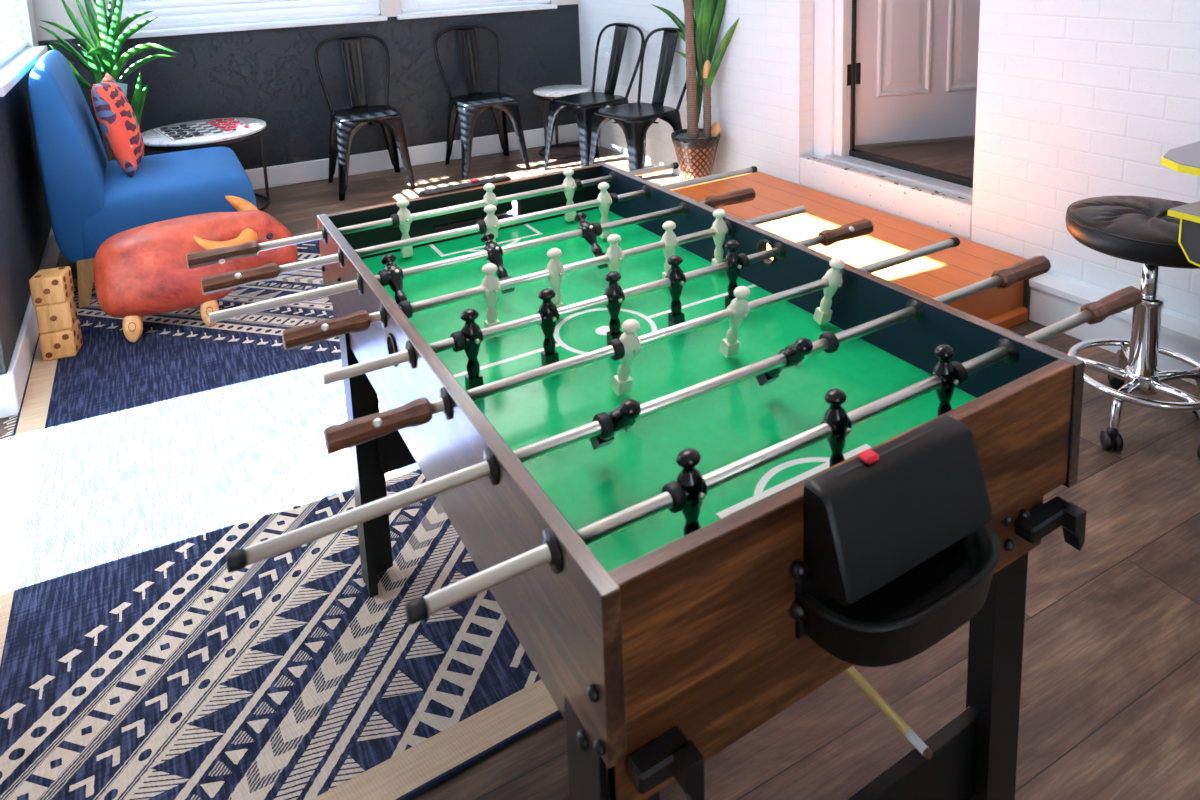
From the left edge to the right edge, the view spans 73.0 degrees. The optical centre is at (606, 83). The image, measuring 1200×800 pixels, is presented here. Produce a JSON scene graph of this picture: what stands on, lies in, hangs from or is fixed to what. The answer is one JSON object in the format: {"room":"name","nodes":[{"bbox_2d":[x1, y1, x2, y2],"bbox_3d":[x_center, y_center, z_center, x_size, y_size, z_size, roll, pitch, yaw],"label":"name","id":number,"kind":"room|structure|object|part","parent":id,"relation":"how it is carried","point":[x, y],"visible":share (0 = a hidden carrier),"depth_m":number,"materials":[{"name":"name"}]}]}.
{"room":"common room","nodes":[
{"label":"common room","id":0,"kind":"room"},
{"bbox_2d":[0,0,51,374],"bbox_3d":[-2.305,-0.299,2.886,0.150,2.500,3.430,-7,11,-29],"label":"wall","id":1,"kind":"structure","parent":0,"point":[25,222],"depth_m":3.09,"materials":[{"name":"dark grey paint"}]},
{"bbox_2d":[0,0,27,64],"bbox_3d":[-2.544,-0.673,3.282,0.060,1.171,1.552,-7,11,-29],"label":"window blind","id":2,"kind":"object","parent":1,"relation":"attached to","point":[11,42],"visible":1,"depth_m":3.68,"materials":[{"name":"white"}]},
{"bbox_3d":[-2.544,-0.663,3.284,0.060,1.115,0.002,-7,11,-29],"label":"ladder cord","id":3,"kind":"part","parent":2,"relation":"part of","materials":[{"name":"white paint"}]},
{"bbox_3d":[-2.524,-0.107,3.376,0.054,0.022,1.552,-7,11,-29],"label":"rail","id":4,"kind":"part","parent":2,"relation":"part of","materials":[{"name":"white paint"}]},
{"bbox_2d":[0,46,47,96],"bbox_3d":[-2.534,-0.649,3.274,0.195,1.220,1.650,-7,11,-29],"label":"window","id":5,"kind":"structure","parent":1,"relation":"in","point":[18,65],"depth_m":3.31,"materials":[{"name":"white paint"}]},
{"bbox_2d":[0,227,59,418],"bbox_3d":[-2.410,0.813,3.436,0.078,0.135,2.278,-7,11,-29],"label":"baseboard","id":6,"kind":"structure","parent":1,"relation":"attached to","point":[12,383],"depth_m":2.67,"materials":[{"name":"white paint"}]},
{"bbox_2d":[32,0,581,169],"bbox_3d":[-1.597,-0.678,5.023,3.750,2.500,0.140,-7,11,-27],"label":"wall","id":7,"kind":"structure","parent":0,"point":[271,76],"depth_m":4.99,"materials":[{"name":"grey paint"}]},
{"bbox_2d":[122,14,387,38],"bbox_3d":[-2.092,-0.915,4.708,1.500,1.195,0.160,-7,11,-27],"label":"window","id":8,"kind":"structure","parent":7,"relation":"in","point":[146,33],"depth_m":4.75,"materials":[{"name":"white paint"}]},
{"bbox_2d":[116,0,379,30],"bbox_3d":[-2.086,-0.933,4.692,1.432,1.151,0.060,-7,11,-27],"label":"window blind","id":9,"kind":"object","parent":8,"relation":"attached to","point":[170,13],"visible":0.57,"depth_m":4.72,"materials":[{"name":"white"}]},
{"bbox_3d":[-2.066,-0.377,4.784,1.432,0.022,0.054,-7,11,-27],"label":"rail","id":10,"kind":"part","parent":9,"relation":"part of","materials":[{"name":"white paint"}]},
{"bbox_3d":[-2.118,-0.937,4.754,1.440,1.165,0.050,-7,11,-27],"label":"frame","id":11,"kind":"part","parent":8,"relation":"part of","materials":[{"name":"white paint"}]},
{"bbox_2d":[245,123,578,189],"bbox_3d":[-1.577,0.508,5.119,3.100,0.128,0.016,-7,11,-27],"label":"baseboard","id":12,"kind":"structure","parent":7,"relation":"attached to","point":[314,170],"depth_m":5.20,"materials":[{"name":"white paint"}]},
{"bbox_2d":[397,3,556,19],"bbox_3d":[-0.881,-1.060,5.317,1.095,1.195,0.160,-7,11,-27],"label":"window","id":13,"kind":"structure","parent":7,"relation":"in","point":[541,6],"depth_m":5.35,"materials":[{"name":"white paint"}]},
{"bbox_3d":[-0.907,-1.082,5.363,1.035,1.165,0.050,-7,11,-27],"label":"frame","id":14,"kind":"part","parent":13,"relation":"part of","materials":[{"name":"white paint"}]},
{"bbox_2d":[400,0,549,11],"bbox_3d":[-0.875,-1.078,5.300,1.027,1.151,0.060,-7,11,-27],"label":"window blind","id":15,"kind":"object","parent":13,"relation":"attached to","point":[406,5],"visible":0.89,"depth_m":5.30,"materials":[{"name":"white"}]},
{"bbox_2d":[0,141,1199,799],"bbox_3d":[-0.184,1.063,2.007,4.050,0.050,7.500,-7,11,-29],"label":"floor","id":16,"kind":"structure","parent":0,"point":[1110,694],"depth_m":1.51,"materials":[{"name":"brown wood"}]},
{"bbox_2d":[39,0,179,160],"bbox_3d":[-2.518,0.065,4.156,0.808,1.383,0.261,0,10,9],"label":"plant","id":17,"kind":"object","parent":16,"relation":"on","point":[105,45],"visible":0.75,"depth_m":4.12,"materials":[{"name":"green plant"}]},
{"bbox_2d":[141,117,269,210],"bbox_3d":[-2.177,0.474,4.428,0.636,0.462,0.636,-7,11,-29],"label":"side table","id":18,"kind":"object","parent":16,"relation":"on","point":[153,140],"visible":0.56,"depth_m":4.23,"materials":[{"name":"white stone"}]},
{"bbox_3d":[-2.184,0.279,4.395,0.592,0.025,0.592,-7,11,-29],"label":"frame","id":19,"kind":"part","parent":18,"relation":"part of","materials":[{"name":"black metal"}]},
{"bbox_2d":[154,117,255,141],"bbox_3d":[-2.177,0.243,4.395,0.412,0.004,0.412,-10,12,-39],"label":"board","id":20,"kind":"object","parent":18,"relation":"on","point":[205,129],"visible":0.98,"depth_m":4.36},
{"bbox_3d":[-1.918,0.456,4.548,0.016,0.440,0.016,-7,11,-29],"label":"leg","id":21,"kind":"part","parent":18,"relation":"part of","materials":[{"name":"black metal"}]},
{"bbox_2d":[0,201,561,799],"bbox_3d":[-0.740,0.929,2.760,2.202,0.008,2.964,-7,11,-29],"label":"area rug","id":22,"kind":"object","parent":16,"relation":"on","point":[134,665],"visible":0.4,"depth_m":1.73,"materials":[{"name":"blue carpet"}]},
{"bbox_2d":[39,319,82,360],"bbox_3d":[-1.917,0.900,2.854,0.101,0.101,0.101,-5,10,-19],"label":"die","id":23,"kind":"object","parent":22,"relation":"on","point":[65,343],"visible":0.7,"depth_m":2.81,"materials":[{"name":"brown wood"}]},
{"bbox_2d":[35,293,76,333],"bbox_3d":[-1.924,0.801,2.840,0.101,0.101,0.101,-6,10,-22],"label":"die","id":24,"kind":"object","parent":23,"relation":"on","point":[58,316],"visible":0.78,"depth_m":2.80,"materials":[{"name":"brown wood"}]},
{"bbox_2d":[29,266,73,305],"bbox_3d":[-1.929,0.703,2.821,0.101,0.101,0.101,-5,10,-17],"label":"die","id":25,"kind":"object","parent":24,"relation":"on","point":[52,285],"visible":1,"depth_m":2.78,"materials":[{"name":"brown wood"}]},
{"bbox_2d":[29,50,256,307],"bbox_3d":[-2.037,0.326,3.630,0.755,0.986,0.746,-7,11,-29],"label":"slipper chair","id":26,"kind":"object","parent":22,"relation":"on","point":[91,199],"visible":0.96,"depth_m":3.26,"materials":[{"name":"blue fabric"}]},
{"bbox_3d":[-2.279,0.277,3.481,0.201,0.828,0.740,-7,11,-29],"label":"backrest","id":27,"kind":"part","parent":26,"relation":"part of","materials":[{"name":"blue fabric"}]},
{"bbox_3d":[-2.086,0.792,3.265,0.082,0.191,0.055,-7,11,-29],"label":"leg","id":28,"kind":"part","parent":26,"relation":"part of","materials":[{"name":"brown wood"}]},
{"bbox_2d":[91,73,143,177],"bbox_3d":[-2.155,0.176,3.586,0.157,0.419,0.402,-6,10,-22],"label":"throw pillow","id":29,"kind":"object","parent":26,"relation":"on","point":[117,121],"visible":1,"depth_m":3.45,"materials":[{"name":"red fabric"}]},
{"bbox_3d":[-1.996,0.507,3.680,0.682,0.288,0.748,-7,11,-29],"label":"seat","id":30,"kind":"part","parent":26,"relation":"part of","materials":[{"name":"blue fabric"}]},
{"bbox_2d":[94,196,297,341],"bbox_3d":[-1.536,0.686,3.075,0.684,0.423,0.345,-7,10,-25],"label":"footstool","id":31,"kind":"object","parent":22,"relation":"on","point":[140,271],"visible":0.84,"depth_m":2.93,"materials":[{"name":"leather"}]},
{"bbox_2d":[186,162,1142,799],"bbox_3d":[0.029,0.699,1.448,1.295,0.834,1.412,-7,11,-29],"label":"foosball table","id":32,"kind":"object","parent":22,"relation":"on","point":[702,480],"visible":1,"depth_m":1.04,"materials":[{"name":"brown wood"}]},
{"bbox_3d":[-0.739,0.330,1.564,0.124,0.029,0.032,-7,51,-29],"label":"handle","id":33,"kind":"part","parent":32,"relation":"part of","materials":[{"name":"brown wood"}]},
{"bbox_3d":[-0.651,0.345,1.443,0.124,0.029,0.032,-7,-29,-29],"label":"handle","id":34,"kind":"part","parent":32,"relation":"part of","materials":[{"name":"brown wood"}]},
{"bbox_3d":[-0.424,0.372,1.230,0.124,0.029,0.032,-7,-29,-29],"label":"handle","id":35,"kind":"part","parent":32,"relation":"part of","materials":[{"name":"brown wood"}]},
{"bbox_3d":[-0.501,0.769,1.710,0.064,0.632,0.068,-7,11,-29],"label":"leg","id":36,"kind":"part","parent":32,"relation":"part of","materials":[{"name":"black paint"}]},
{"bbox_3d":[-0.273,0.409,0.975,0.124,0.029,0.032,-7,-29,-29],"label":"handle","id":37,"kind":"part","parent":32,"relation":"part of","materials":[{"name":"brown wood"}]},
{"bbox_3d":[-0.176,0.313,1.543,1.048,0.015,0.015,-7,11,-29],"label":"rod","id":38,"kind":"part","parent":32,"relation":"part of","materials":[{"name":"silver metal"}]},
{"bbox_3d":[-0.299,0.321,1.899,0.684,0.164,0.019,-7,11,-29],"label":"panel","id":39,"kind":"part","parent":32,"relation":"part of","materials":[{"name":"brown wood"}]},
{"bbox_3d":[-0.282,0.270,1.825,1.064,0.015,0.015,-7,11,-29],"label":"rod","id":40,"kind":"part","parent":32,"relation":"part of","materials":[{"name":"silver metal"}]},
{"bbox_3d":[-0.299,0.437,1.219,0.019,0.170,1.220,-7,11,-29],"label":"panel","id":41,"kind":"part","parent":32,"relation":"part of","materials":[{"name":"brown wood"}]},
{"bbox_3d":[-0.143,0.280,1.733,1.182,0.015,0.015,-7,11,-29],"label":"rod","id":42,"kind":"part","parent":32,"relation":"part of","materials":[{"name":"silver metal"}]},
{"bbox_3d":[0.042,0.341,1.325,0.974,0.015,0.015,-7,11,-29],"label":"rod","id":43,"kind":"part","parent":32,"relation":"part of","materials":[{"name":"silver metal"}]},
{"bbox_3d":[-0.006,0.319,1.469,0.973,0.015,0.015,-7,11,-29],"label":"rod","id":44,"kind":"part","parent":32,"relation":"part of","materials":[{"name":"silver metal"}]},
{"bbox_3d":[0.014,0.900,0.831,0.064,0.640,0.068,-7,11,-29],"label":"leg","id":45,"kind":"part","parent":32,"relation":"part of","materials":[{"name":"black paint"}]},
{"bbox_3d":[0.171,0.381,1.057,1.208,0.015,0.015,-7,11,-29],"label":"rod","id":46,"kind":"part","parent":32,"relation":"part of","materials":[{"name":"silver metal"}]},
{"bbox_3d":[0.184,0.351,1.235,1.062,0.015,0.015,-7,11,-29],"label":"rod","id":47,"kind":"part","parent":32,"relation":"part of","materials":[{"name":"silver metal"}]},
{"bbox_3d":[0.274,0.254,1.800,0.124,0.029,0.032,-7,6,-29],"label":"handle","id":48,"kind":"part","parent":32,"relation":"part of","materials":[{"name":"brown wood"}]},
{"bbox_3d":[0.297,0.392,0.958,1.073,0.015,0.015,-7,11,-29],"label":"rod","id":49,"kind":"part","parent":32,"relation":"part of","materials":[{"name":"silver metal"}]},
{"bbox_3d":[0.299,0.469,0.877,0.684,0.164,0.019,-7,11,-29],"label":"panel","id":50,"kind":"part","parent":32,"relation":"part of","materials":[{"name":"brown wood"}]},
{"bbox_3d":[0.293,0.360,1.554,0.019,0.170,1.220,-7,11,-29],"label":"panel","id":51,"kind":"part","parent":32,"relation":"part of","materials":[{"name":"brown wood"}]},
{"bbox_3d":[0.462,0.286,1.562,0.124,0.029,0.032,-7,-29,-29],"label":"handle","id":52,"kind":"part","parent":32,"relation":"part of","materials":[{"name":"brown wood"}]},
{"bbox_2d":[845,666,932,759],"bbox_3d":[0.127,0.743,1.518,0.021,0.114,1.137,-7,11,-29],"label":"rod","id":53,"kind":"object","parent":32,"relation":"on","point":[852,672],"visible":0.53,"depth_m":1.09,"materials":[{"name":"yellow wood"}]},
{"bbox_2d":[789,524,999,666],"bbox_3d":[0.312,0.506,0.829,0.255,0.092,0.094,-7,11,-29],"label":"ball return tray","id":54,"kind":"object","parent":32,"relation":"on","point":[891,610],"depth_m":0.80,"materials":[{"name":"black plastic"}]},
{"bbox_3d":[0.518,0.835,1.117,0.064,0.640,0.068,-7,11,-29],"label":"leg","id":55,"kind":"part","parent":32,"relation":"part of","materials":[{"name":"black paint"}]},
{"bbox_3d":[0.691,0.314,1.353,0.124,0.032,0.029,-7,36,-29],"label":"handle","id":56,"kind":"part","parent":32,"relation":"part of","materials":[{"name":"brown wood"}]},
{"bbox_3d":[0.759,0.334,1.220,0.124,0.032,0.029,-7,21,-29],"label":"handle","id":57,"kind":"part","parent":32,"relation":"part of","materials":[{"name":"brown wood"}]},
{"bbox_2d":[315,34,415,200],"bbox_3d":[-1.444,0.167,4.825,0.440,0.886,0.524,-7,10,-26],"label":"metal chair","id":58,"kind":"object","parent":16,"relation":"on","point":[344,123],"visible":1,"depth_m":4.86,"materials":[{"name":"black metal"}]},
{"bbox_3d":[-1.565,0.392,4.871,0.216,0.436,0.216,-7,10,-26],"label":"leg","id":59,"kind":"part","parent":58,"relation":"part of","materials":[{"name":"black metal"}]},
{"bbox_3d":[-1.464,0.420,4.678,0.216,0.436,0.216,-7,10,-26],"label":"leg","id":60,"kind":"part","parent":58,"relation":"part of","materials":[{"name":"black metal"}]},
{"bbox_3d":[-1.536,-0.070,4.952,0.440,0.454,0.154,-7,10,-26],"label":"frame","id":61,"kind":"part","parent":58,"relation":"part of","materials":[{"name":"black metal"}]},
{"bbox_3d":[-1.424,0.178,4.787,0.366,0.028,0.366,-7,10,-26],"label":"seat","id":62,"kind":"part","parent":58,"relation":"part of","materials":[{"name":"black metal"}]},
{"bbox_3d":[-1.369,0.369,4.969,0.216,0.436,0.216,-7,10,-26],"label":"leg","id":63,"kind":"part","parent":58,"relation":"part of","materials":[{"name":"black metal"}]},
{"bbox_3d":[-1.269,0.397,4.775,0.216,0.436,0.216,-7,10,-26],"label":"leg","id":64,"kind":"part","parent":58,"relation":"part of","materials":[{"name":"black metal"}]},
{"bbox_2d":[434,25,529,179],"bbox_3d":[-0.799,0.090,5.149,0.440,0.886,0.524,-7,10,-25],"label":"metal chair","id":65,"kind":"object","parent":16,"relation":"on","point":[469,107],"visible":1,"depth_m":5.19,"materials":[{"name":"black metal"}]},
{"bbox_3d":[-0.918,0.315,5.197,0.216,0.436,0.216,-7,10,-25],"label":"leg","id":66,"kind":"part","parent":65,"relation":"part of","materials":[{"name":"black metal"}]},
{"bbox_3d":[-0.888,-0.147,5.278,0.440,0.454,0.154,-7,10,-25],"label":"frame","id":67,"kind":"part","parent":65,"relation":"part of","materials":[{"name":"black metal"}]},
{"bbox_3d":[-0.822,0.344,5.002,0.216,0.436,0.216,-7,10,-25],"label":"leg","id":68,"kind":"part","parent":65,"relation":"part of","materials":[{"name":"black metal"}]},
{"bbox_3d":[-0.779,0.101,5.111,0.366,0.028,0.366,-7,10,-25],"label":"seat","id":69,"kind":"part","parent":65,"relation":"part of","materials":[{"name":"black metal"}]},
{"bbox_3d":[-0.721,0.292,5.292,0.216,0.436,0.216,-7,10,-25],"label":"leg","id":70,"kind":"part","parent":65,"relation":"part of","materials":[{"name":"black metal"}]},
{"bbox_3d":[-0.624,0.321,5.096,0.216,0.436,0.216,-7,10,-25],"label":"leg","id":71,"kind":"part","parent":65,"relation":"part of","materials":[{"name":"black metal"}]},
{"bbox_2d":[533,84,589,157],"bbox_3d":[-0.292,0.249,5.459,0.380,0.435,0.380,-7,11,-29],"label":"side table","id":72,"kind":"object","parent":16,"relation":"on","point":[544,93],"visible":0.7,"depth_m":5.36,"materials":[{"name":"white stone"}]},
{"bbox_3d":[-0.401,0.285,5.332,0.016,0.413,0.016,-7,11,-29],"label":"leg","id":73,"kind":"part","parent":72,"relation":"part of","materials":[{"name":"black metal"}]},
{"bbox_3d":[-0.298,0.067,5.429,0.353,0.025,0.353,-7,11,-29],"label":"frame","id":74,"kind":"part","parent":72,"relation":"part of","materials":[{"name":"black metal"}]},
{"bbox_3d":[-0.350,0.236,5.619,0.016,0.413,0.016,-7,11,-29],"label":"leg","id":75,"kind":"part","parent":72,"relation":"part of","materials":[{"name":"black metal"}]},
{"bbox_2d":[544,23,643,169],"bbox_3d":[-0.075,0.088,5.005,0.524,0.886,0.440,-10,12,-39],"label":"metal chair","id":76,"kind":"object","parent":16,"relation":"on","point":[583,106],"visible":0.88,"depth_m":4.98,"materials":[{"name":"black metal"}]},
{"bbox_3d":[-0.255,0.319,5.028,0.216,0.436,0.216,-10,12,-39],"label":"leg","id":77,"kind":"part","parent":76,"relation":"part of","materials":[{"name":"black metal"}]},
{"bbox_3d":[-0.114,0.341,4.861,0.216,0.436,0.216,-10,12,-39],"label":"leg","id":78,"kind":"part","parent":76,"relation":"part of","materials":[{"name":"black metal"}]},
{"bbox_3d":[-0.108,0.099,4.978,0.366,0.028,0.366,-10,12,-39],"label":"seat","id":79,"kind":"part","parent":76,"relation":"part of","materials":[{"name":"black metal"}]},
{"bbox_3d":[-0.087,0.290,5.167,0.216,0.436,0.216,-10,12,-39],"label":"leg","id":80,"kind":"part","parent":76,"relation":"part of","materials":[{"name":"black metal"}]},
{"bbox_3d":[0.058,-0.150,5.086,0.154,0.454,0.440,-10,12,-39],"label":"frame","id":81,"kind":"part","parent":76,"relation":"part of","materials":[{"name":"black metal"}]},
{"bbox_3d":[0.054,0.312,5.000,0.216,0.436,0.216,-10,12,-39],"label":"leg","id":82,"kind":"part","parent":76,"relation":"part of","materials":[{"name":"black metal"}]},
{"bbox_2d":[589,27,686,177],"bbox_3d":[0.202,0.146,4.592,0.524,0.886,0.440,-10,12,-39],"label":"metal chair","id":83,"kind":"object","parent":16,"relation":"on","point":[634,119],"visible":0.77,"depth_m":4.55,"materials":[{"name":"black metal"}]},
{"bbox_3d":[0.021,0.377,4.615,0.216,0.436,0.216,-10,12,-39],"label":"leg","id":84,"kind":"part","parent":83,"relation":"part of","materials":[{"name":"black metal"}]},
{"bbox_3d":[0.163,0.400,4.448,0.216,0.436,0.216,-10,12,-39],"label":"leg","id":85,"kind":"part","parent":83,"relation":"part of","materials":[{"name":"black metal"}]},
{"bbox_3d":[0.168,0.157,4.565,0.366,0.028,0.366,-10,12,-39],"label":"seat","id":86,"kind":"part","parent":83,"relation":"part of","materials":[{"name":"black metal"}]},
{"bbox_3d":[0.189,0.348,4.754,0.216,0.436,0.216,-10,12,-39],"label":"leg","id":87,"kind":"part","parent":83,"relation":"part of","materials":[{"name":"black metal"}]},
{"bbox_3d":[0.335,-0.091,4.673,0.154,0.454,0.440,-10,12,-39],"label":"frame","id":88,"kind":"part","parent":83,"relation":"part of","materials":[{"name":"black metal"}]},
{"bbox_3d":[0.331,0.371,4.587,0.216,0.436,0.216,-10,12,-39],"label":"leg","id":89,"kind":"part","parent":83,"relation":"part of","materials":[{"name":"black metal"}]},
{"bbox_2d":[652,0,739,181],"bbox_3d":[0.461,-0.068,4.334,0.285,1.375,0.456,-7,11,-29],"label":"yucca","id":90,"kind":"object","parent":16,"relation":"on","point":[695,147],"visible":0.97,"depth_m":4.29,"materials":[{"name":"green plant"}]},
{"bbox_2d":[671,128,720,181],"bbox_3d":[0.485,0.441,4.388,0.266,0.352,0.266,-7,11,-29],"label":"pot","id":91,"kind":"object","parent":90,"relation":"attached to","point":[695,151],"depth_m":4.30,"materials":[{"name":"orange metal"}]},
{"bbox_2d":[671,171,1027,328],"bbox_3d":[0.865,0.676,3.380,0.696,0.190,1.547,-7,11,-29],"label":"wooden step","id":92,"kind":"structure","parent":16,"relation":"on","point":[951,269],"depth_m":3.12,"materials":[{"name":"orange wood"}]},
{"bbox_3d":[1.215,0.846,2.720,0.615,0.046,0.024,-7,11,-29],"label":"moulding","id":93,"kind":"part","parent":92,"relation":"part of","materials":[{"name":"orange wood"}]},
{"bbox_2d":[1065,195,1199,458],"bbox_3d":[1.460,0.640,2.194,0.418,0.606,0.413,-7,11,-29],"label":"bar stool","id":94,"kind":"object","parent":16,"relation":"on","point":[1139,229],"visible":0.87,"depth_m":2.16,"materials":[{"name":"chrome"},{"name":"black leather"},{"name":"black plastic"}]},
{"bbox_3d":[1.378,0.832,2.294,0.160,0.099,0.025,4,11,34],"label":"leg","id":95,"kind":"part","parent":94,"relation":"part of","materials":[{"name":"silver metal"}]},
{"bbox_3d":[1.501,0.820,2.338,0.025,0.099,0.160,1,10,16],"label":"leg","id":96,"kind":"part","parent":94,"relation":"part of","materials":[{"name":"silver metal"}]},
{"bbox_3d":[1.383,0.853,2.164,0.160,0.099,0.025,-9,12,-37],"label":"leg","id":97,"kind":"part","parent":94,"relation":"part of","materials":[{"name":"silver metal"}]},
{"bbox_3d":[1.454,0.382,2.156,0.408,0.084,0.408,-7,11,-29],"label":"seat","id":98,"kind":"part","parent":94,"relation":"part of","materials":[{"name":"black leather"}]},
{"bbox_3d":[1.509,0.855,2.128,0.025,0.099,0.160,-5,10,-20],"label":"leg","id":99,"kind":"part","parent":94,"relation":"part of","materials":[{"name":"silver metal"}]},
{"bbox_3d":[1.582,0.834,2.235,0.160,0.099,0.025,-2,9,-2],"label":"leg","id":100,"kind":"part","parent":94,"relation":"part of","materials":[{"name":"silver metal"}]},
{"bbox_2d":[1161,141,1199,266],"bbox_3d":[1.735,0.606,1.737,0.601,0.803,0.933,-7,11,-29],"label":"table","id":101,"kind":"object","parent":16,"relation":"on","point":[1186,158],"visible":1,"depth_m":1.85,"materials":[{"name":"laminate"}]},
{"bbox_3d":[1.397,0.388,1.716,0.018,0.134,0.322,-7,11,-29],"label":"panel","id":102,"kind":"part","parent":101,"relation":"part of","materials":[{"name":"grey"}]},
{"bbox_2d":[578,0,1199,324],"bbox_3d":[1.550,-0.416,2.752,0.110,2.500,7.400,-7,11,-29],"label":"wall","id":103,"kind":"structure","parent":0,"point":[1076,100],"depth_m":2.87,"materials":[{"name":"white paint"}]},
{"bbox_2d":[604,52,609,71],"bbox_3d":[0.003,-0.143,5.423,0.008,0.136,0.080,-7,11,-29],"label":"outlet cover","id":104,"kind":"object","parent":103,"relation":"attached to","point":[606,56],"visible":0.87,"depth_m":5.42,"materials":[{"name":"white paint"}]},
{"bbox_2d":[799,155,971,238],"bbox_3d":[1.214,0.472,3.547,0.112,0.133,0.936,-7,11,-29],"label":"trim","id":105,"kind":"structure","parent":103,"relation":"attached to","point":[950,216],"depth_m":3.45,"materials":[{"name":"white paint"}]},
{"bbox_2d":[800,155,971,205],"bbox_3d":[1.188,0.406,3.522,0.046,0.006,0.932,-7,11,-29],"label":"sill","id":106,"kind":"structure","parent":103,"relation":"attached to","point":[812,158],"depth_m":3.46,"materials":[{"name":"white painted concrete"}]},
{"bbox_2d":[814,0,979,199],"bbox_3d":[1.585,-0.681,3.598,0.958,2.097,0.940,-7,11,-29],"label":"door","id":107,"kind":"structure","parent":103,"relation":"in","point":[885,71],"depth_m":3.83,"materials":[{"name":"white paint"}]},
{"bbox_3d":[1.246,-0.637,3.406,0.105,2.097,0.940,-7,11,-29],"label":"frame","id":108,"kind":"part","parent":107,"relation":"part of","materials":[{"name":"white paint"}]},
{"bbox_2d":[1029,273,1199,384],"bbox_3d":[2.441,0.981,1.300,0.088,0.156,3.675,-7,11,-29],"label":"baseboard","id":109,"kind":"structure","parent":103,"relation":"attached to","point":[1053,299],"depth_m":2.67,"materials":[{"name":"white paint"}]},
{"bbox_2d":[855,135,974,177],"bbox_3d":[1.802,0.233,4.394,1.790,0.065,2.600,-7,11,-29],"label":"floor","id":110,"kind":"structure","parent":0,"point":[955,155],"depth_m":3.77,"materials":[{"name":"brown wood"}]}
]}

